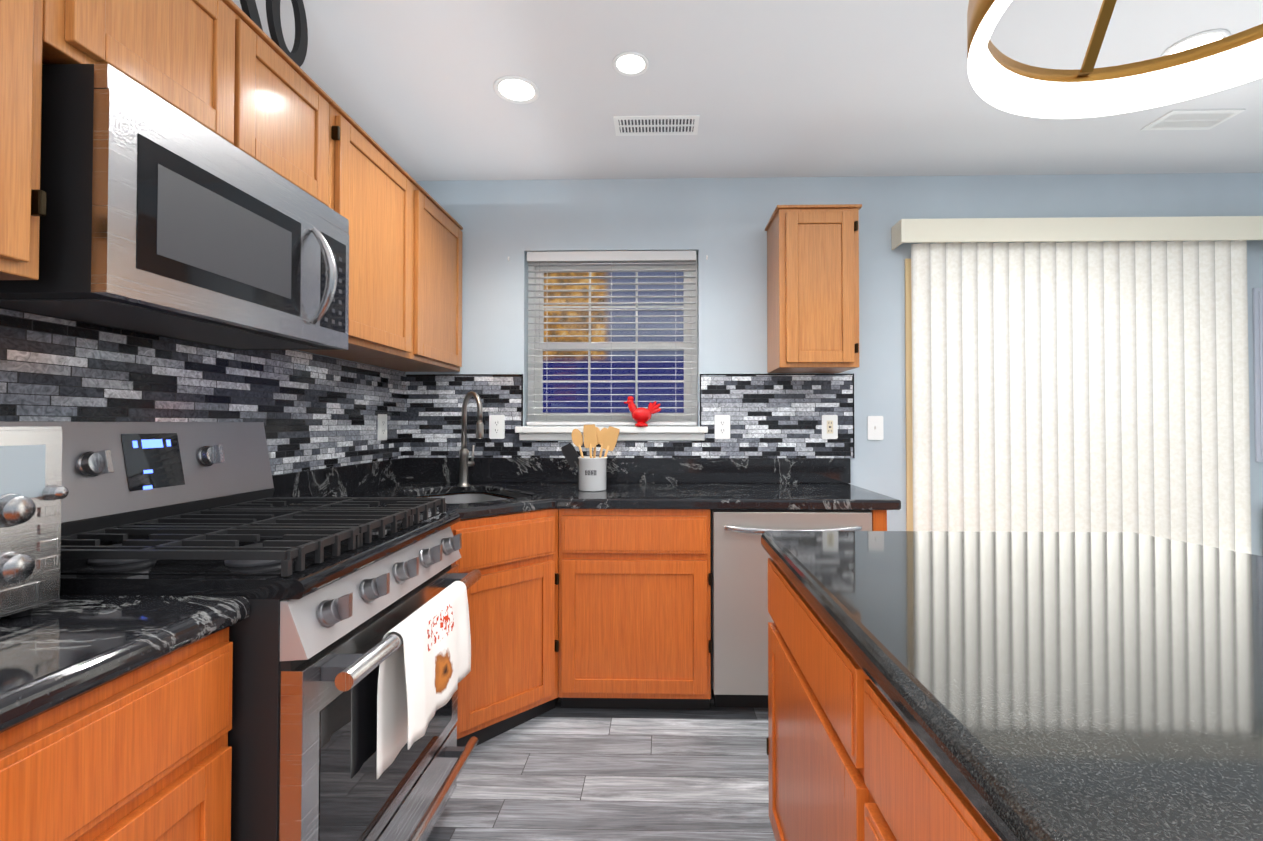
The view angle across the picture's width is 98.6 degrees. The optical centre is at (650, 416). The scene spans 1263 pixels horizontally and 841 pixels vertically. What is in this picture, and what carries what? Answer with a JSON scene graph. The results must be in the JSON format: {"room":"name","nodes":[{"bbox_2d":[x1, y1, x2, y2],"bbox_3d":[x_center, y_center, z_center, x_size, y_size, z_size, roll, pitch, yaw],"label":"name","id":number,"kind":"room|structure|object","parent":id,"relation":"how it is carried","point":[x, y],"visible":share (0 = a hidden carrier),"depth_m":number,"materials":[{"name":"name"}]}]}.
{"room":"kitchen","nodes":[
{"label":"kitchen","id":0,"kind":"room"},
{"bbox_2d":[274,350,403,474],"bbox_3d":[-1.451,-0.043,0.218,0.120,2.550,5.760,0,-1,1],"label":"wall","id":1,"kind":"structure","parent":0,"point":[350,361],"depth_m":2.40,"materials":[{"name":"paint"}]},
{"bbox_2d":[0,0,46,279],"bbox_3d":[-1.218,-0.649,0.578,0.327,0.812,0.763,0,-1,1],"label":"upper cabinet","id":2,"kind":"object","parent":1,"relation":"attached to","point":[23,202],"visible":1,"depth_m":0.91,"materials":[{"name":"brown wood"}]},
{"bbox_2d":[42,0,331,205],"bbox_3d":[-1.201,-0.850,1.371,0.327,0.387,0.813,0,-1,1],"label":"upper cabinet","id":3,"kind":"object","parent":1,"relation":"attached to","point":[231,72],"visible":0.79,"depth_m":1.30,"materials":[{"name":"brown wood"}]},
{"bbox_2d":[0,64,348,349],"bbox_3d":[-1.133,-0.432,1.385,0.441,0.426,0.769,0,-1,1],"label":"microwave","id":4,"kind":"object","parent":3,"relation":"attached to","point":[162,218],"visible":1,"depth_m":1.14,"materials":[{"name":"silver metal"}]},
{"bbox_2d":[240,0,307,66],"bbox_3d":[-1.079,-1.178,1.518,0.018,0.270,0.343,0,-1,1],"label":"decorative piece","id":5,"kind":"object","parent":3,"relation":"on","point":[297,55],"visible":0.75,"depth_m":1.58,"materials":[{"name":"black metal"}]},
{"bbox_2d":[0,309,407,474],"bbox_3d":[-1.365,0.027,1.135,0.011,0.576,3.599,0,-1,1],"label":"tile backsplash","id":6,"kind":"structure","parent":1,"relation":"attached to","point":[311,411],"depth_m":1.64,"materials":[{"name":"tile"}]},
{"bbox_2d":[377,414,386,439],"bbox_3d":[-1.325,0.055,2.685,0.008,0.128,0.082,0,-1,1],"label":"electrical outlet","id":7,"kind":"object","parent":6,"relation":"attached to","point":[382,426],"visible":1,"depth_m":2.68,"materials":[{"name":"white plastic"}]},
{"bbox_2d":[300,100,413,358],"bbox_3d":[-1.186,-0.643,2.065,0.327,0.782,0.578,0,-1,1],"label":"upper cabinet","id":8,"kind":"object","parent":1,"relation":"attached to","point":[369,189],"visible":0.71,"depth_m":2.03,"materials":[{"name":"brown wood"}]},
{"bbox_2d":[344,180,462,371],"bbox_3d":[-1.175,-0.635,2.648,0.323,0.782,0.583,0,-1,1],"label":"upper cabinet","id":9,"kind":"object","parent":1,"relation":"attached to","point":[436,314],"visible":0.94,"depth_m":2.58,"materials":[{"name":"brown wood"}]},
{"bbox_2d":[426,690,775,840],"bbox_3d":[1.407,1.280,0.078,5.840,0.100,5.880,0,-1,1],"label":"floor","id":10,"kind":"structure","parent":0,"point":[557,773],"depth_m":1.87,"materials":[{"name":"grey wood"}]},
{"bbox_2d":[0,627,232,840],"bbox_3d":[-1.062,0.804,0.712,0.633,0.872,0.541,0,-1,1],"label":"base cabinet","id":11,"kind":"object","parent":10,"relation":"on","point":[144,753],"visible":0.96,"depth_m":0.77,"materials":[{"name":"brown wood"}]},
{"bbox_2d":[0,595,250,733],"bbox_3d":[-1.069,0.271,0.161,0.643,0.176,1.672,0,-1,1],"label":"countertop","id":12,"kind":"structure","parent":11,"relation":"on","point":[64,649],"depth_m":0.81,"materials":[{"name":"stone"}]},
{"bbox_2d":[0,426,68,617],"bbox_3d":[-1.146,0.168,0.681,0.400,0.310,0.485,0,-1,1],"label":"toaster oven","id":13,"kind":"object","parent":12,"relation":"on","point":[34,492],"visible":1,"depth_m":0.87,"materials":[{"name":"silver metal"}]},
{"bbox_2d":[0,421,480,840],"bbox_3d":[-0.941,0.631,1.376,0.790,1.234,0.765,0,-1,1],"label":"gas range","id":14,"kind":"object","parent":10,"relation":"on","point":[333,590],"visible":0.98,"depth_m":1.17,"materials":[{"name":"silver metal"}]},
{"bbox_2d":[376,581,470,778],"bbox_3d":[-0.560,0.638,1.385,0.085,0.325,0.380,0,-1,1],"label":"hanging towel","id":15,"kind":"object","parent":14,"relation":"hanging from","point":[424,669],"visible":1,"depth_m":1.30,"materials":[{"name":"white fabric"}]},
{"bbox_2d":[417,493,558,746],"bbox_3d":[-0.862,0.826,2.336,0.962,0.871,1.153,0,-1,1],"label":"base cabinet","id":16,"kind":"object","parent":10,"relation":"on","point":[509,681],"visible":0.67,"depth_m":2.13,"materials":[{"name":"brown wood"}]},
{"bbox_2d":[272,457,900,519],"bbox_3d":[-0.152,0.302,2.326,2.383,0.176,1.155,0,-1,1],"label":"countertop","id":17,"kind":"structure","parent":16,"relation":"on","point":[531,484],"depth_m":2.67,"materials":[{"name":"stone"}]},
{"bbox_2d":[458,391,483,486],"bbox_3d":[-0.884,0.115,2.679,0.167,0.472,0.182,0,-1,1],"label":"faucet","id":18,"kind":"object","parent":17,"relation":"on","point":[465,463],"visible":1,"depth_m":2.71,"materials":[{"name":"silver metal"}]},
{"bbox_2d":[418,493,525,520],"bbox_3d":[-0.842,0.498,2.468,0.678,0.208,0.678,0,-1,1],"label":"sink basin","id":19,"kind":"object","parent":17,"relation":"in","point":[465,497],"depth_m":2.72,"materials":[{"name":"silver metal"}]},
{"bbox_2d":[561,424,619,490],"bbox_3d":[-0.284,0.194,2.575,0.278,0.311,0.140,0,-1,1],"label":"utensil crock","id":20,"kind":"object","parent":17,"relation":"on","point":[592,470],"visible":1,"depth_m":2.55,"materials":[{"name":"white ceramic"}]},
{"bbox_2d":[558,509,711,709],"bbox_3d":[-0.061,0.830,2.578,0.644,0.871,0.634,0,-1,1],"label":"base cabinet","id":21,"kind":"object","parent":10,"relation":"on","point":[635,608],"visible":0.98,"depth_m":2.27,"materials":[{"name":"brown wood"}]},
{"bbox_2d":[710,509,871,707],"bbox_3d":[0.596,0.830,2.534,0.667,0.870,0.690,0,-1,1],"label":"dishwasher","id":22,"kind":"object","parent":10,"relation":"on","point":[741,618],"visible":0.48,"depth_m":2.25,"materials":[{"name":"grey metal"}]},
{"bbox_2d":[871,510,886,530],"bbox_3d":[0.965,0.830,2.568,0.060,0.871,0.610,0,-1,1],"label":"cabinet end panel","id":23,"kind":"object","parent":10,"relation":"on","point":[879,520],"visible":0.1,"depth_m":2.27,"materials":[{"name":"brown wood"}]},
{"bbox_2d":[766,558,999,840],"bbox_3d":[1.087,0.807,0.417,1.554,0.855,2.290,0,-1,1],"label":"kitchen island","id":24,"kind":"object","parent":10,"relation":"on","point":[851,758],"visible":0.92,"depth_m":0.96,"materials":[{"name":"brown wood"}]},
{"bbox_2d":[761,531,1262,840],"bbox_3d":[1.104,0.349,0.415,1.610,0.059,2.375,0,-1,1],"label":"island countertop","id":25,"kind":"structure","parent":24,"relation":"on","point":[1068,686],"depth_m":0.71,"materials":[{"name":"stone"}]},
{"bbox_2d":[232,0,1262,180],"bbox_3d":[1.407,-1.369,0.115,5.840,0.100,5.880,0,-1,1],"label":"ceiling","id":26,"kind":"structure","parent":0,"point":[813,88],"depth_m":2.13,"materials":[{"name":"paint"}]},
{"bbox_2d":[494,76,538,103],"bbox_3d":[-0.530,-1.288,2.146,0.176,0.006,0.176,0,-1,1],"label":"recessed light","id":27,"kind":"object","parent":26,"relation":"in","point":[517,89],"visible":1,"depth_m":2.14,"materials":[{"name":"white plastic"}]},
{"bbox_2d":[613,52,648,75],"bbox_3d":[-0.073,-1.290,1.991,0.132,0.006,0.132,0,-1,1],"label":"recessed light","id":28,"kind":"object","parent":26,"relation":"in","point":[630,64],"visible":1,"depth_m":1.99,"materials":[{"name":"white plastic"}]},
{"bbox_2d":[613,115,699,135],"bbox_3d":[0.026,-1.284,2.399,0.370,0.006,0.150,0,-1,1],"label":"ceiling vent","id":29,"kind":"object","parent":26,"relation":"in","point":[656,125],"visible":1,"depth_m":2.39,"materials":[{"name":"white plastic"}]},
{"bbox_2d":[967,0,1262,118],"bbox_3d":[1.015,-1.025,0.949,0.800,0.564,0.800,0,-1,1],"label":"light","id":30,"kind":"object","parent":26,"relation":"hanging from","point":[999,80],"visible":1,"depth_m":1.26,"materials":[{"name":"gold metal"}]},
{"bbox_2d":[1141,109,1244,129],"bbox_3d":[2.345,-1.285,2.354,0.300,0.006,0.150,0,-1,1],"label":"ceiling vent","id":31,"kind":"object","parent":26,"relation":"in","point":[1203,119],"visible":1,"depth_m":2.35,"materials":[{"name":"white plastic"}]},
{"bbox_2d":[1160,29,1229,56],"bbox_3d":[1.906,-1.291,1.904,0.176,0.006,0.176,0,-1,1],"label":"recessed light","id":32,"kind":"object","parent":26,"relation":"in","point":[1198,39],"visible":0.46,"depth_m":1.87,"materials":[{"name":"white plastic"}]},
{"bbox_2d":[404,173,1262,555],"bbox_3d":[1.469,-0.005,2.955,5.600,2.550,0.160,0,-1,1],"label":"wall","id":33,"kind":"structure","parent":0,"point":[720,223],"depth_m":2.90,"materials":[{"name":"paint"}]},
{"bbox_2d":[515,427,707,440],"bbox_3d":[-0.207,0.093,2.927,1.020,0.074,0.134,0,-1,1],"label":"window ledge","id":34,"kind":"object","parent":33,"relation":"attached to","point":[636,433],"visible":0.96,"depth_m":2.88,"materials":[{"name":"white wood"}]},
{"bbox_2d":[624,396,660,426],"bbox_3d":[-0.043,-0.026,2.878,0.200,0.162,0.072,0,-1,1],"label":"rooster figurine","id":35,"kind":"object","parent":34,"relation":"on","point":[640,416],"visible":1,"depth_m":2.86,"materials":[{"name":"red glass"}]},
{"bbox_2d":[528,255,697,425],"bbox_3d":[-0.210,-0.419,3.035,0.940,0.950,0.065,0,-1,1],"label":"window","id":36,"kind":"structure","parent":33,"relation":"in","point":[690,375],"depth_m":3.02,"materials":[{"name":"white"}]},
{"bbox_2d":[527,251,695,424],"bbox_3d":[-0.212,-0.421,2.953,0.916,0.940,0.062,0,-1,1],"label":"window blinds","id":37,"kind":"object","parent":36,"relation":"attached to","point":[606,258],"visible":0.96,"depth_m":2.94,"materials":[{"name":"grey plastic"}]},
{"bbox_2d":[408,374,854,457],"bbox_3d":[-0.111,-0.007,2.904,2.381,0.458,0.009,0,-1,1],"label":"tile backsplash","id":38,"kind":"structure","parent":33,"relation":"attached to","point":[772,415],"depth_m":2.89,"materials":[{"name":"tile"}]},
{"bbox_2d":[489,415,504,438],"bbox_3d":[-0.825,0.058,2.911,0.082,0.128,0.008,0,-1,1],"label":"electrical outlet","id":39,"kind":"object","parent":38,"relation":"attached to","point":[496,426],"visible":1,"depth_m":2.91,"materials":[{"name":"white plastic"}]},
{"bbox_2d":[715,415,729,438],"bbox_3d":[0.382,0.057,2.885,0.082,0.128,0.008,0,-1,1],"label":"electrical outlet","id":40,"kind":"object","parent":38,"relation":"attached to","point":[722,426],"visible":1,"depth_m":2.88,"materials":[{"name":"white plastic"}]},
{"bbox_2d":[822,415,837,438],"bbox_3d":[0.949,0.057,2.873,0.082,0.128,0.009,0,-1,1],"label":"outlet","id":41,"kind":"object","parent":38,"relation":"attached to","point":[829,426],"visible":1,"depth_m":2.87,"materials":[{"name":"white plastic"}]},
{"bbox_2d":[765,204,861,372],"bbox_3d":[0.808,-0.619,2.733,0.404,0.776,0.327,0,-1,1],"label":"upper cabinet","id":42,"kind":"object","parent":33,"relation":"attached to","point":[812,288],"visible":1,"depth_m":2.58,"materials":[{"name":"brown wood"}]},
{"bbox_2d":[867,416,883,439],"bbox_3d":[1.192,0.062,2.872,0.082,0.128,0.016,0,-1,1],"label":"light switch","id":43,"kind":"object","parent":33,"relation":"attached to","point":[875,428],"visible":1,"depth_m":2.87,"materials":[{"name":"white plastic"}]},
{"bbox_2d":[905,259,912,530],"bbox_3d":[2.232,0.216,2.849,1.760,2.105,0.011,0,-1,1],"label":"door frame","id":44,"kind":"structure","parent":33,"relation":"attached to","point":[908,395],"depth_m":2.87,"materials":[{"name":"brown"}]},
{"bbox_2d":[891,216,1262,249],"bbox_3d":[2.280,-0.947,2.808,2.000,0.120,0.124,0,-1,1],"label":"valance","id":45,"kind":"object","parent":33,"relation":"attached to","point":[1195,228],"visible":1,"depth_m":2.75,"materials":[{"name":"beige"}]},
{"bbox_2d":[911,240,1251,553],"bbox_3d":[2.205,0.168,2.792,1.684,2.140,0.030,0,-1,1],"label":"vertical blinds","id":46,"kind":"object","parent":33,"relation":"attached to","point":[1099,386],"visible":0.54,"depth_m":2.80,"materials":[{"name":"white fabric"}]},
{"bbox_2d":[1252,288,1262,461],"bbox_3d":[3.346,-0.216,2.825,0.380,0.910,0.023,0,-1,1],"label":"panel","id":47,"kind":"object","parent":33,"relation":"attached to","point":[1258,345],"visible":1,"depth_m":2.83,"materials":[{"name":"grey"}]},
{"label":"outside","id":48,"kind":"structure","parent":0,"visible":0},
{"bbox_2d":[543,272,683,412],"bbox_3d":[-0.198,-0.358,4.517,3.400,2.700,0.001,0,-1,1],"label":"view","id":49,"kind":"structure","parent":48,"point":[655,374],"depth_m":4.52,"materials":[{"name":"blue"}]}
]}

